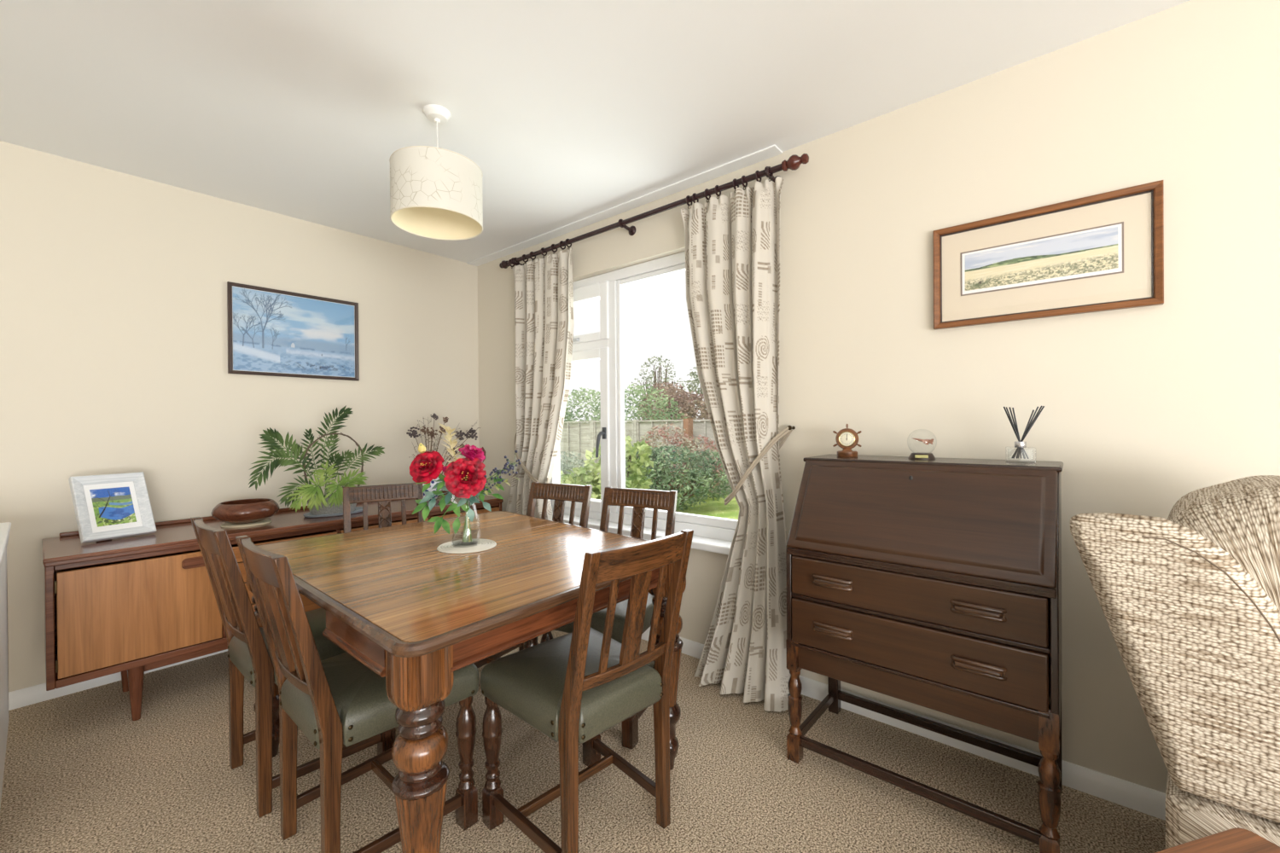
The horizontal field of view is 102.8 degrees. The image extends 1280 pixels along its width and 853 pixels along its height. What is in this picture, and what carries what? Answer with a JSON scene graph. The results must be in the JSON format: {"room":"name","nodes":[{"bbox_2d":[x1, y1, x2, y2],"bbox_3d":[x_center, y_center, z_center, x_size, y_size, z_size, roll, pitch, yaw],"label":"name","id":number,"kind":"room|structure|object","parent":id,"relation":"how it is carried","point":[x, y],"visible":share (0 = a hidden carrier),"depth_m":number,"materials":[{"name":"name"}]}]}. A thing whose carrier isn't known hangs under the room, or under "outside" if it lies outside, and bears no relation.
{"room":"dining room","nodes":[
{"label":"dining room","id":0,"kind":"room"},
{"bbox_2d":[0,140,478,692],"bbox_3d":[-2.764,-0.003,2.213,0.200,2.400,4.802,0,0,40],"label":"wall","id":1,"kind":"structure","parent":0,"point":[113,317],"depth_m":2.55,"materials":[{"name":"beige paint"}]},
{"bbox_2d":[8,649,227,710],"bbox_3d":[-2.651,1.161,2.172,0.018,0.072,4.468,0,0,40],"label":"baseboard","id":2,"kind":"structure","parent":1,"relation":"attached to","point":[31,695],"depth_m":2.25,"materials":[{"name":"white paint"}]},
{"bbox_2d":[226,281,359,380],"bbox_3d":[-1.981,-0.529,2.964,0.020,0.487,0.648,0,0,40],"label":"framed picture","id":3,"kind":"object","parent":1,"relation":"attached to","point":[271,332],"visible":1,"depth_m":2.94,"materials":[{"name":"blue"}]},
{"bbox_2d":[307,494,356,515],"bbox_3d":[-1.678,0.425,2.797,0.167,0.094,0.255,0,0,40],"label":"pot","id":4,"kind":"object","parent":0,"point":[334,509],"depth_m":2.72,"materials":[{"name":"grey ceramic"}]},
{"bbox_2d":[0,630,1165,852],"bbox_3d":[0.007,1.244,-0.123,7.440,0.120,4.802,0,0,40],"label":"floor","id":5,"kind":"structure","parent":0,"point":[81,776],"depth_m":1.66,"materials":[{"name":"carpet"}]},
{"bbox_2d":[0,522,11,808],"bbox_3d":[-2.047,0.773,1.524,0.910,0.842,0.204,0,0,40],"label":"radiator","id":6,"kind":"object","parent":5,"relation":"on","point":[4,527],"visible":1,"depth_m":1.64,"materials":[{"name":"white metal"}]},
{"bbox_2d":[0,522,11,571],"bbox_3d":[-2.050,0.391,1.523,0.910,0.077,0.204,0,0,40],"label":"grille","id":7,"kind":"object","parent":6,"relation":"attached to","point":[4,527],"depth_m":1.65,"materials":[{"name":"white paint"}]},
{"bbox_2d":[41,490,503,721],"bbox_3d":[-1.744,0.824,2.794,0.556,0.727,1.975,0,0,40],"label":"sideboard","id":8,"kind":"object","parent":5,"relation":"on","point":[133,606],"visible":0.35,"depth_m":2.08,"materials":[{"name":"brown wood"}]},
{"bbox_2d":[68,471,157,543],"bbox_3d":[-2.303,0.345,2.229,0.187,0.271,0.232,0,0,26],"label":"photo frame","id":9,"kind":"object","parent":8,"relation":"on","point":[107,507],"visible":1,"depth_m":2.21,"materials":[{"name":"grey wood"}]},
{"bbox_2d":[89,487,136,527],"bbox_3d":[-2.288,0.346,2.221,0.001,0.168,0.126,-28,-12,24],"label":"photo","id":10,"kind":"object","parent":9,"relation":"attached to","point":[111,506],"depth_m":2.22},
{"bbox_2d":[220,518,271,528],"bbox_3d":[-1.943,0.477,2.523,0.200,0.008,0.200,0,0,40],"label":"mat","id":11,"kind":"object","parent":8,"relation":"on","point":[266,520],"visible":0.74,"depth_m":2.47,"materials":[{"name":"beige fabric"}]},
{"bbox_2d":[211,498,279,524],"bbox_3d":[-1.943,0.421,2.523,0.267,0.103,0.267,0,0,40],"label":"wooden bowl","id":12,"kind":"object","parent":11,"relation":"on","point":[244,511],"visible":1,"depth_m":2.44,"materials":[{"name":"brown wood"}]},
{"bbox_2d":[302,506,362,517],"bbox_3d":[-1.664,0.470,2.798,0.200,0.016,0.310,0,0,40],"label":"tray","id":13,"kind":"object","parent":8,"relation":"on","point":[357,509],"visible":0.57,"depth_m":2.72,"materials":[{"name":"grey metal"}]},
{"bbox_2d":[248,405,384,515],"bbox_3d":[-1.687,0.176,2.718,0.257,0.592,0.675,0,0,40],"label":"potted palm","id":14,"kind":"object","parent":13,"relation":"on","point":[318,503],"visible":0.89,"depth_m":2.70,"materials":[{"name":"green plant"}]},
{"bbox_2d":[414,477,442,500],"bbox_3d":[-1.370,0.399,3.315,0.170,0.150,0.170,0,0,40],"label":"vase","id":15,"kind":"object","parent":8,"relation":"on","point":[433,484],"visible":0.16,"depth_m":3.25,"materials":[{"name":"white ceramic"}]},
{"bbox_2d":[406,413,486,474],"bbox_3d":[-1.292,0.182,3.435,0.539,0.543,0.125,-1,0,-45],"label":"dried arrangement","id":16,"kind":"object","parent":15,"relation":"in","point":[432,433],"visible":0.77,"depth_m":3.39,"materials":[{"name":"brown plant"}]},
{"bbox_2d":[190,517,395,818],"bbox_3d":[-1.196,0.744,1.784,0.436,0.885,0.525,0,0,40],"label":"dining chair","id":17,"kind":"object","parent":5,"relation":"on","point":[249,657],"visible":0.62,"depth_m":1.58,"materials":[{"name":"brown wood"}]},
{"bbox_2d":[235,535,479,852],"bbox_3d":[-0.803,0.742,1.477,0.436,0.885,0.525,0,0,41],"label":"dining chair","id":18,"kind":"object","parent":5,"relation":"on","point":[335,701],"visible":0.88,"depth_m":1.33,"materials":[{"name":"brown wood"}]},
{"bbox_2d":[342,482,424,532],"bbox_3d":[-1.191,0.742,2.442,0.436,0.885,0.525,-1,0,-33],"label":"dining chair","id":19,"kind":"object","parent":5,"relation":"on","point":[383,494],"visible":0.27,"depth_m":2.62,"materials":[{"name":"brown wood"}]},
{"bbox_2d":[246,511,686,852],"bbox_3d":[-0.599,0.807,1.828,1.341,0.751,1.098,0,0,40],"label":"dining table","id":20,"kind":"object","parent":5,"relation":"on","point":[414,613],"visible":0.66,"depth_m":1.32,"materials":[{"name":"brown wood"}]},
{"bbox_2d":[436,539,496,553],"bbox_3d":[-0.620,0.428,1.834,0.202,0.008,0.202,0,0,40],"label":"mat","id":21,"kind":"object","parent":20,"relation":"on","point":[485,544],"visible":0.93,"depth_m":1.81,"materials":[{"name":"beige fabric"}]},
{"bbox_2d":[452,502,479,547],"bbox_3d":[-0.624,0.322,1.830,0.099,0.205,0.099,0,0,40],"label":"glass vase","id":22,"kind":"object","parent":21,"relation":"on","point":[474,503],"visible":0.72,"depth_m":1.81,"materials":[{"name":"glass"}]},
{"bbox_2d":[418,442,444,477],"bbox_3d":[-0.705,0.236,1.839,0.180,0.356,0.028,0,0,-4],"label":"bud","id":23,"kind":"object","parent":22,"relation":"in","point":[421,449],"visible":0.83,"depth_m":1.82,"materials":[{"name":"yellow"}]},
{"bbox_2d":[409,450,471,541],"bbox_3d":[-0.719,0.251,1.844,0.208,0.327,0.094,-1,0,-20],"label":"rose","id":24,"kind":"object","parent":22,"relation":"in","point":[427,467],"visible":0.98,"depth_m":1.81,"materials":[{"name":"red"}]},
{"bbox_2d":[438,423,470,541],"bbox_3d":[-0.675,0.200,1.857,0.117,0.427,0.092,0,0,-12],"label":"leaf sprig","id":25,"kind":"object","parent":22,"relation":"in","point":[453,443],"visible":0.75,"depth_m":1.85,"materials":[{"name":"brown plant"}]},
{"bbox_2d":[418,478,491,535],"bbox_3d":[-0.665,0.300,1.810,0.257,0.227,0.158,0,0,26],"label":"foliage spray","id":26,"kind":"object","parent":22,"relation":"in","point":[470,514],"visible":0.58,"depth_m":1.79,"materials":[{"name":"green plant"}]},
{"bbox_2d":[442,465,469,541],"bbox_3d":[-0.674,0.276,1.829,0.110,0.276,0.049,0,0,21],"label":"bud","id":27,"kind":"object","parent":22,"relation":"in","point":[445,467],"visible":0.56,"depth_m":1.82,"materials":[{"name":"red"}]},
{"bbox_2d":[412,474,505,541],"bbox_3d":[-0.636,0.292,1.819,0.326,0.242,0.118,-1,0,-17],"label":"leaf spray","id":28,"kind":"object","parent":22,"relation":"in","point":[456,525],"visible":0.81,"depth_m":1.79,"materials":[{"name":"green plant"}]},
{"bbox_2d":[443,457,486,541],"bbox_3d":[-0.614,0.262,1.806,0.102,0.303,0.119,0,0,40],"label":"rose","id":29,"kind":"object","parent":22,"relation":"in","point":[465,477],"visible":1,"depth_m":1.79,"materials":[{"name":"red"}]},
{"bbox_2d":[458,444,485,542],"bbox_3d":[-0.610,0.239,1.859,0.092,0.349,0.095,0,0,40],"label":"rose","id":30,"kind":"object","parent":22,"relation":"in","point":[468,451],"visible":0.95,"depth_m":1.84,"materials":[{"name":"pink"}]},
{"bbox_2d":[462,450,521,541],"bbox_3d":[-0.531,0.249,1.829,0.209,0.326,0.066,0,0,-11],"label":"sprig","id":31,"kind":"object","parent":22,"relation":"in","point":[510,466],"visible":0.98,"depth_m":1.83,"materials":[{"name":"green"}]},
{"bbox_2d":[473,482,592,668],"bbox_3d":[-0.516,0.737,2.407,0.436,0.885,0.525,0,0,28],"label":"dining chair","id":32,"kind":"object","parent":5,"relation":"on","point":[561,493],"visible":0.3,"depth_m":2.58,"materials":[{"name":"brown wood"}]},
{"bbox_2d":[480,529,693,852],"bbox_3d":[-0.154,0.737,1.494,0.436,0.885,0.525,-1,0,-44],"label":"dining chair","id":33,"kind":"object","parent":5,"relation":"on","point":[573,688],"visible":1,"depth_m":1.39,"materials":[{"name":"brown wood"}]},
{"bbox_2d":[540,487,677,750],"bbox_3d":[-0.107,0.735,2.166,0.436,0.885,0.525,0,0,27],"label":"dining chair","id":34,"kind":"object","parent":5,"relation":"on","point":[640,499],"visible":0.4,"depth_m":2.29,"materials":[{"name":"brown wood"}]},
{"bbox_2d":[785,454,1063,852],"bbox_3d":[0.930,0.643,1.715,0.755,1.055,0.460,0,0,40],"label":"bureau","id":35,"kind":"object","parent":5,"relation":"on","point":[935,584],"visible":0.99,"depth_m":1.53,"materials":[{"name":"brown wood"}]},
{"bbox_2d":[832,424,861,457],"bbox_3d":[0.799,0.053,1.971,0.076,0.126,0.076,-1,0,-17],"label":"clock","id":36,"kind":"object","parent":35,"relation":"on","point":[846,439],"visible":1,"depth_m":1.96,"materials":[{"name":"brown wood"}]},
{"bbox_2d":[907,430,936,459],"bbox_3d":[0.995,0.062,1.805,0.092,0.106,0.092,0,0,30],"label":"glass globe","id":37,"kind":"object","parent":35,"relation":"on","point":[913,456],"visible":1,"depth_m":1.78,"materials":[{"name":"clear"}]},
{"bbox_2d":[1003,406,1044,463],"bbox_3d":[1.216,0.024,1.619,0.106,0.179,0.076,0,0,34],"label":"reed diffuser","id":38,"kind":"object","parent":35,"relation":"on","point":[1020,445],"visible":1,"depth_m":1.62,"materials":[{"name":"clear glass"}]},
{"bbox_2d":[1070,475,1279,849],"bbox_3d":[1.534,0.641,0.977,0.705,1.054,1.019,-1,0,-43],"label":"armchair","id":39,"kind":"object","parent":5,"relation":"on","point":[1189,600],"visible":0.99,"depth_m":0.98,"materials":[{"name":"fabric"}]},
{"bbox_2d":[1167,475,1279,610],"bbox_3d":[1.401,0.424,1.119,0.555,0.619,0.383,-1,0,-43],"label":"cushion","id":40,"kind":"object","parent":39,"relation":"on","point":[1241,517],"depth_m":1.01,"materials":[{"name":"fabric"}]},
{"bbox_2d":[1153,827,1279,852],"bbox_3d":[0.833,0.925,0.585,0.500,0.500,0.450,0,0,-15],"label":"side table","id":41,"kind":"object","parent":5,"relation":"on","point":[1232,840],"visible":1,"depth_m":0.82,"materials":[{"name":"brown wood"}]},
{"bbox_2d":[0,0,1190,262],"bbox_3d":[-0.013,-1.276,-0.132,7.440,0.120,4.802,0,0,40],"label":"ceiling","id":42,"kind":"structure","parent":0,"point":[567,112],"depth_m":1.81,"materials":[{"name":"white paint"}]},
{"bbox_2d":[389,104,482,240],"bbox_3d":[-0.784,-0.999,1.979,0.334,0.436,0.334,0,0,40],"label":"pendant lamp","id":43,"kind":"object","parent":42,"relation":"hanging from","point":[436,193],"visible":1,"depth_m":1.87,"materials":[{"name":"beige fabric"}]},
{"bbox_2d":[477,0,1279,793],"bbox_3d":[1.582,-0.034,1.588,7.240,2.400,0.135,0,0,40],"label":"wall","id":44,"kind":"structure","parent":0,"point":[1146,408],"depth_m":1.67,"materials":[{"name":"beige paint"}]},
{"bbox_2d":[514,433,548,482],"bbox_3d":[-0.723,0.190,3.310,0.163,0.370,0.432,-1,0,-40],"label":"tieback","id":45,"kind":"object","parent":44,"relation":"attached to","point":[522,465],"visible":0.41,"depth_m":3.20,"materials":[{"name":"beige fabric"}]},
{"bbox_2d":[467,145,782,266],"bbox_3d":[-0.323,-1.221,3.047,2.455,0.007,0.084,0,0,40],"label":"trim","id":46,"kind":"structure","parent":44,"relation":"attached to","point":[771,151],"depth_m":2.74,"materials":[{"name":"white paint"}]},
{"bbox_2d":[550,250,737,555],"bbox_3d":[-0.035,-0.159,2.898,1.760,1.534,0.188,0,0,40],"label":"window","id":47,"kind":"structure","parent":44,"relation":"in","point":[711,534],"depth_m":3.03,"materials":[{"name":"white plastic"}]},
{"bbox_2d":[499,153,808,268],"bbox_3d":[-0.111,-1.106,2.842,2.173,0.072,0.122,0,0,40],"label":"pole","id":48,"kind":"object","parent":44,"relation":"attached to","point":[794,162],"visible":0.88,"depth_m":2.56,"materials":[{"name":"black wood"}]},
{"bbox_2d":[529,251,535,261],"bbox_3d":[-0.692,-1.096,3.296,0.015,0.064,0.051,0,0,40],"label":"curtain ring","id":49,"kind":"object","parent":48,"relation":"hanging from","point":[531,252],"visible":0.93,"depth_m":3.29,"materials":[{"name":"black metal"}]},
{"bbox_2d":[540,247,546,257],"bbox_3d":[-0.607,-1.096,3.223,0.015,0.064,0.051,0,0,40],"label":"curtain ring","id":50,"kind":"object","parent":48,"relation":"hanging from","point":[545,254],"visible":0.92,"depth_m":3.21,"materials":[{"name":"black metal"}]},
{"bbox_2d":[550,244,557,254],"bbox_3d":[-0.531,-1.097,3.159,0.015,0.064,0.051,0,0,40],"label":"curtain ring","id":51,"kind":"object","parent":48,"relation":"hanging from","point":[552,250],"visible":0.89,"depth_m":3.15,"materials":[{"name":"black metal"}]},
{"bbox_2d":[564,238,571,249],"bbox_3d":[-0.430,-1.097,3.073,0.015,0.064,0.051,0,0,40],"label":"curtain ring","id":52,"kind":"object","parent":48,"relation":"hanging from","point":[570,246],"visible":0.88,"depth_m":3.06,"materials":[{"name":"black metal"}]},
{"bbox_2d":[686,195,692,209],"bbox_3d":[0.241,-1.100,2.505,0.015,0.064,0.051,0,0,40],"label":"curtain ring","id":53,"kind":"object","parent":48,"relation":"hanging from","point":[687,196],"visible":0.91,"depth_m":2.49,"materials":[{"name":"black"}]},
{"bbox_2d":[680,176,801,712],"bbox_3d":[0.407,0.041,2.293,0.605,2.239,0.218,0,0,40],"label":"curtain","id":54,"kind":"object","parent":53,"relation":"hanging from","point":[732,244],"visible":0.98,"depth_m":2.25,"materials":[{"name":"fabric"}]},
{"bbox_2d":[692,192,698,203],"bbox_3d":[0.269,-1.101,2.481,0.015,0.064,0.051,0,0,40],"label":"curtain ring","id":55,"kind":"object","parent":48,"relation":"hanging from","point":[694,194],"visible":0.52,"depth_m":2.47,"materials":[{"name":"black metal"}]},
{"bbox_2d":[704,188,710,202],"bbox_3d":[0.322,-1.101,2.436,0.015,0.064,0.051,0,0,40],"label":"curtain ring","id":56,"kind":"object","parent":48,"relation":"hanging from","point":[706,189],"visible":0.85,"depth_m":2.42,"materials":[{"name":"black metal"}]},
{"bbox_2d":[714,185,721,198],"bbox_3d":[0.366,-1.101,2.399,0.015,0.064,0.051,0,0,40],"label":"curtain ring","id":57,"kind":"object","parent":48,"relation":"hanging from","point":[716,186],"visible":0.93,"depth_m":2.39,"materials":[{"name":"black metal"}]},
{"bbox_2d":[732,178,738,192],"bbox_3d":[0.438,-1.101,2.337,0.015,0.064,0.051,0,0,40],"label":"curtain ring","id":58,"kind":"object","parent":48,"relation":"hanging from","point":[734,179],"visible":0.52,"depth_m":2.32,"materials":[{"name":"black metal"}]},
{"bbox_2d":[740,175,747,190],"bbox_3d":[0.472,-1.101,2.309,0.015,0.064,0.051,0,0,40],"label":"curtain ring","id":59,"kind":"object","parent":48,"relation":"hanging from","point":[742,177],"visible":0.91,"depth_m":2.30,"materials":[{"name":"black metal"}]},
{"bbox_2d":[755,170,761,182],"bbox_3d":[0.525,-1.102,2.264,0.015,0.064,0.051,0,0,40],"label":"curtain ring","id":60,"kind":"object","parent":48,"relation":"hanging from","point":[756,171],"visible":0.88,"depth_m":2.25,"materials":[{"name":"black metal"}]},
{"bbox_2d":[766,166,773,181],"bbox_3d":[0.567,-1.102,2.229,0.015,0.064,0.051,0,0,40],"label":"curtain ring","id":61,"kind":"object","parent":48,"relation":"hanging from","point":[768,167],"visible":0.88,"depth_m":2.22,"materials":[{"name":"black metal"}]},
{"bbox_3d":[-0.753,-1.096,3.347,0.015,0.064,0.051,0,0,40],"label":"curtain ring","id":62,"kind":"object","parent":48,"relation":"hanging from","visible":0},
{"bbox_2d":[506,247,574,520],"bbox_3d":[-0.698,0.046,3.271,0.728,2.239,0.156,0,0,40],"label":"curtain","id":63,"kind":"object","parent":62,"relation":"hanging from","point":[543,288],"visible":0.7,"depth_m":3.20,"materials":[{"name":"fabric"}]},
{"bbox_2d":[723,424,795,505],"bbox_3d":[0.530,0.174,2.254,0.313,0.359,0.163,0,0,2],"label":"tieback","id":64,"kind":"object","parent":44,"relation":"attached to","point":[782,435],"visible":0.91,"depth_m":2.20,"materials":[{"name":"beige fabric"}]},
{"bbox_2d":[641,627,1165,820],"bbox_3d":[1.472,1.131,1.593,7.022,0.072,0.018,0,0,40],"label":"baseboard","id":65,"kind":"structure","parent":44,"relation":"attached to","point":[1143,800],"depth_m":1.73,"materials":[{"name":"white paint"}]},
{"bbox_2d":[933,180,1163,330],"bbox_3d":[1.316,-0.542,1.700,0.596,0.362,0.024,0,0,40],"label":"framed picture","id":66,"kind":"object","parent":44,"relation":"attached to","point":[1102,252],"visible":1,"depth_m":1.67,"materials":[{"name":"beige paper"}]},
{"bbox_2d":[964,226,1118,290],"bbox_3d":[1.317,-0.550,1.701,0.402,0.128,0.001,0,0,40],"label":"painting","id":67,"kind":"object","parent":66,"relation":"attached to","point":[1097,250],"depth_m":1.69},
{"bbox_2d":[1005,447,1035,463],"bbox_3d":[1.209,0.090,1.624,0.076,0.048,0.076,0,0,34],"label":"bottle","id":68,"kind":"object","parent":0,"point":[1019,450],"depth_m":1.62,"materials":[{"name":"clear glass"}]},
{"label":"outside","id":69,"kind":"structure","parent":0,"visible":0},
{"bbox_2d":[599,482,739,519],"bbox_3d":[3.739,1.361,18.323,42.000,0.100,27.232,0,0,40],"label":"lawn","id":70,"kind":"structure","parent":69,"point":[716,509],"depth_m":8.46,"materials":[{"name":"green plant"}]},
{"bbox_2d":[559,450,591,475],"bbox_3d":[-1.206,0.947,7.917,1.468,1.136,1.560,0,0,40],"label":"shrub","id":71,"kind":"object","parent":70,"relation":"on","point":[578,462],"visible":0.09,"depth_m":7.91,"materials":[{"name":"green plant"}]},
{"bbox_2d":[559,434,653,500],"bbox_3d":[-0.516,0.777,6.581,1.376,1.361,1.014,0,0,17],"label":"shrub","id":72,"kind":"object","parent":70,"relation":"on","point":[635,474],"visible":0.29,"depth_m":6.43,"materials":[{"name":"green plant"}]},
{"bbox_2d":[564,384,687,423],"bbox_3d":[-2.308,0.171,15.064,9.006,2.583,1.826,0,0,40],"label":"tree","id":73,"kind":"object","parent":70,"relation":"on","point":[596,410],"visible":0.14,"depth_m":13.29,"materials":[{"name":"green plant"}]},
{"bbox_2d":[559,418,731,494],"bbox_3d":[-0.564,0.607,11.758,12.170,1.520,0.100,0,0,40],"label":"fence","id":74,"kind":"object","parent":70,"relation":"on","point":[578,437],"visible":0.08,"depth_m":11.53,"materials":[{"name":"beige wood"}]},
{"bbox_2d":[631,355,686,419],"bbox_3d":[0.691,-0.587,18.066,1.999,3.866,1.234,0,0,-2],"label":"tree","id":75,"kind":"object","parent":70,"relation":"on","point":[654,373],"visible":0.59,"depth_m":18.04,"materials":[{"name":"green plant"}]},
{"bbox_2d":[634,381,709,422],"bbox_3d":[1.057,0.008,14.787,2.563,2.678,1.717,0,0,40],"label":"bush","id":76,"kind":"object","parent":70,"relation":"on","point":[684,398],"visible":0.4,"depth_m":14.44,"materials":[{"name":"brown plant"}]},
{"bbox_2d":[636,422,725,492],"bbox_3d":[0.749,0.646,9.620,1.823,1.458,1.193,0,0,27],"label":"flowering shrub","id":77,"kind":"object","parent":70,"relation":"on","point":[660,431],"visible":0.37,"depth_m":9.52,"materials":[{"name":"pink plant"}]},
{"bbox_2d":[631,444,732,511],"bbox_3d":[0.554,0.816,8.219,2.266,1.130,1.492,-1,0,-22],"label":"clipped shrub","id":78,"kind":"object","parent":70,"relation":"on","point":[694,475],"visible":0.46,"depth_m":7.95,"materials":[{"name":"green plant"}]},
{"bbox_2d":[683,418,693,495],"bbox_3d":[0.955,0.601,10.078,0.140,1.520,0.140,0,0,40],"label":"timber post","id":79,"kind":"object","parent":70,"relation":"on","point":[688,423],"visible":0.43,"depth_m":10.02,"materials":[{"name":"brown wood"}]},
{"bbox_2d":[686,366,707,418],"bbox_3d":[3.791,-0.337,14.483,5.620,3.360,2.323,0,0,40],"label":"round tree","id":80,"kind":"object","parent":70,"relation":"on","point":[696,380],"visible":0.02,"depth_m":15.69,"materials":[{"name":"green plant"}]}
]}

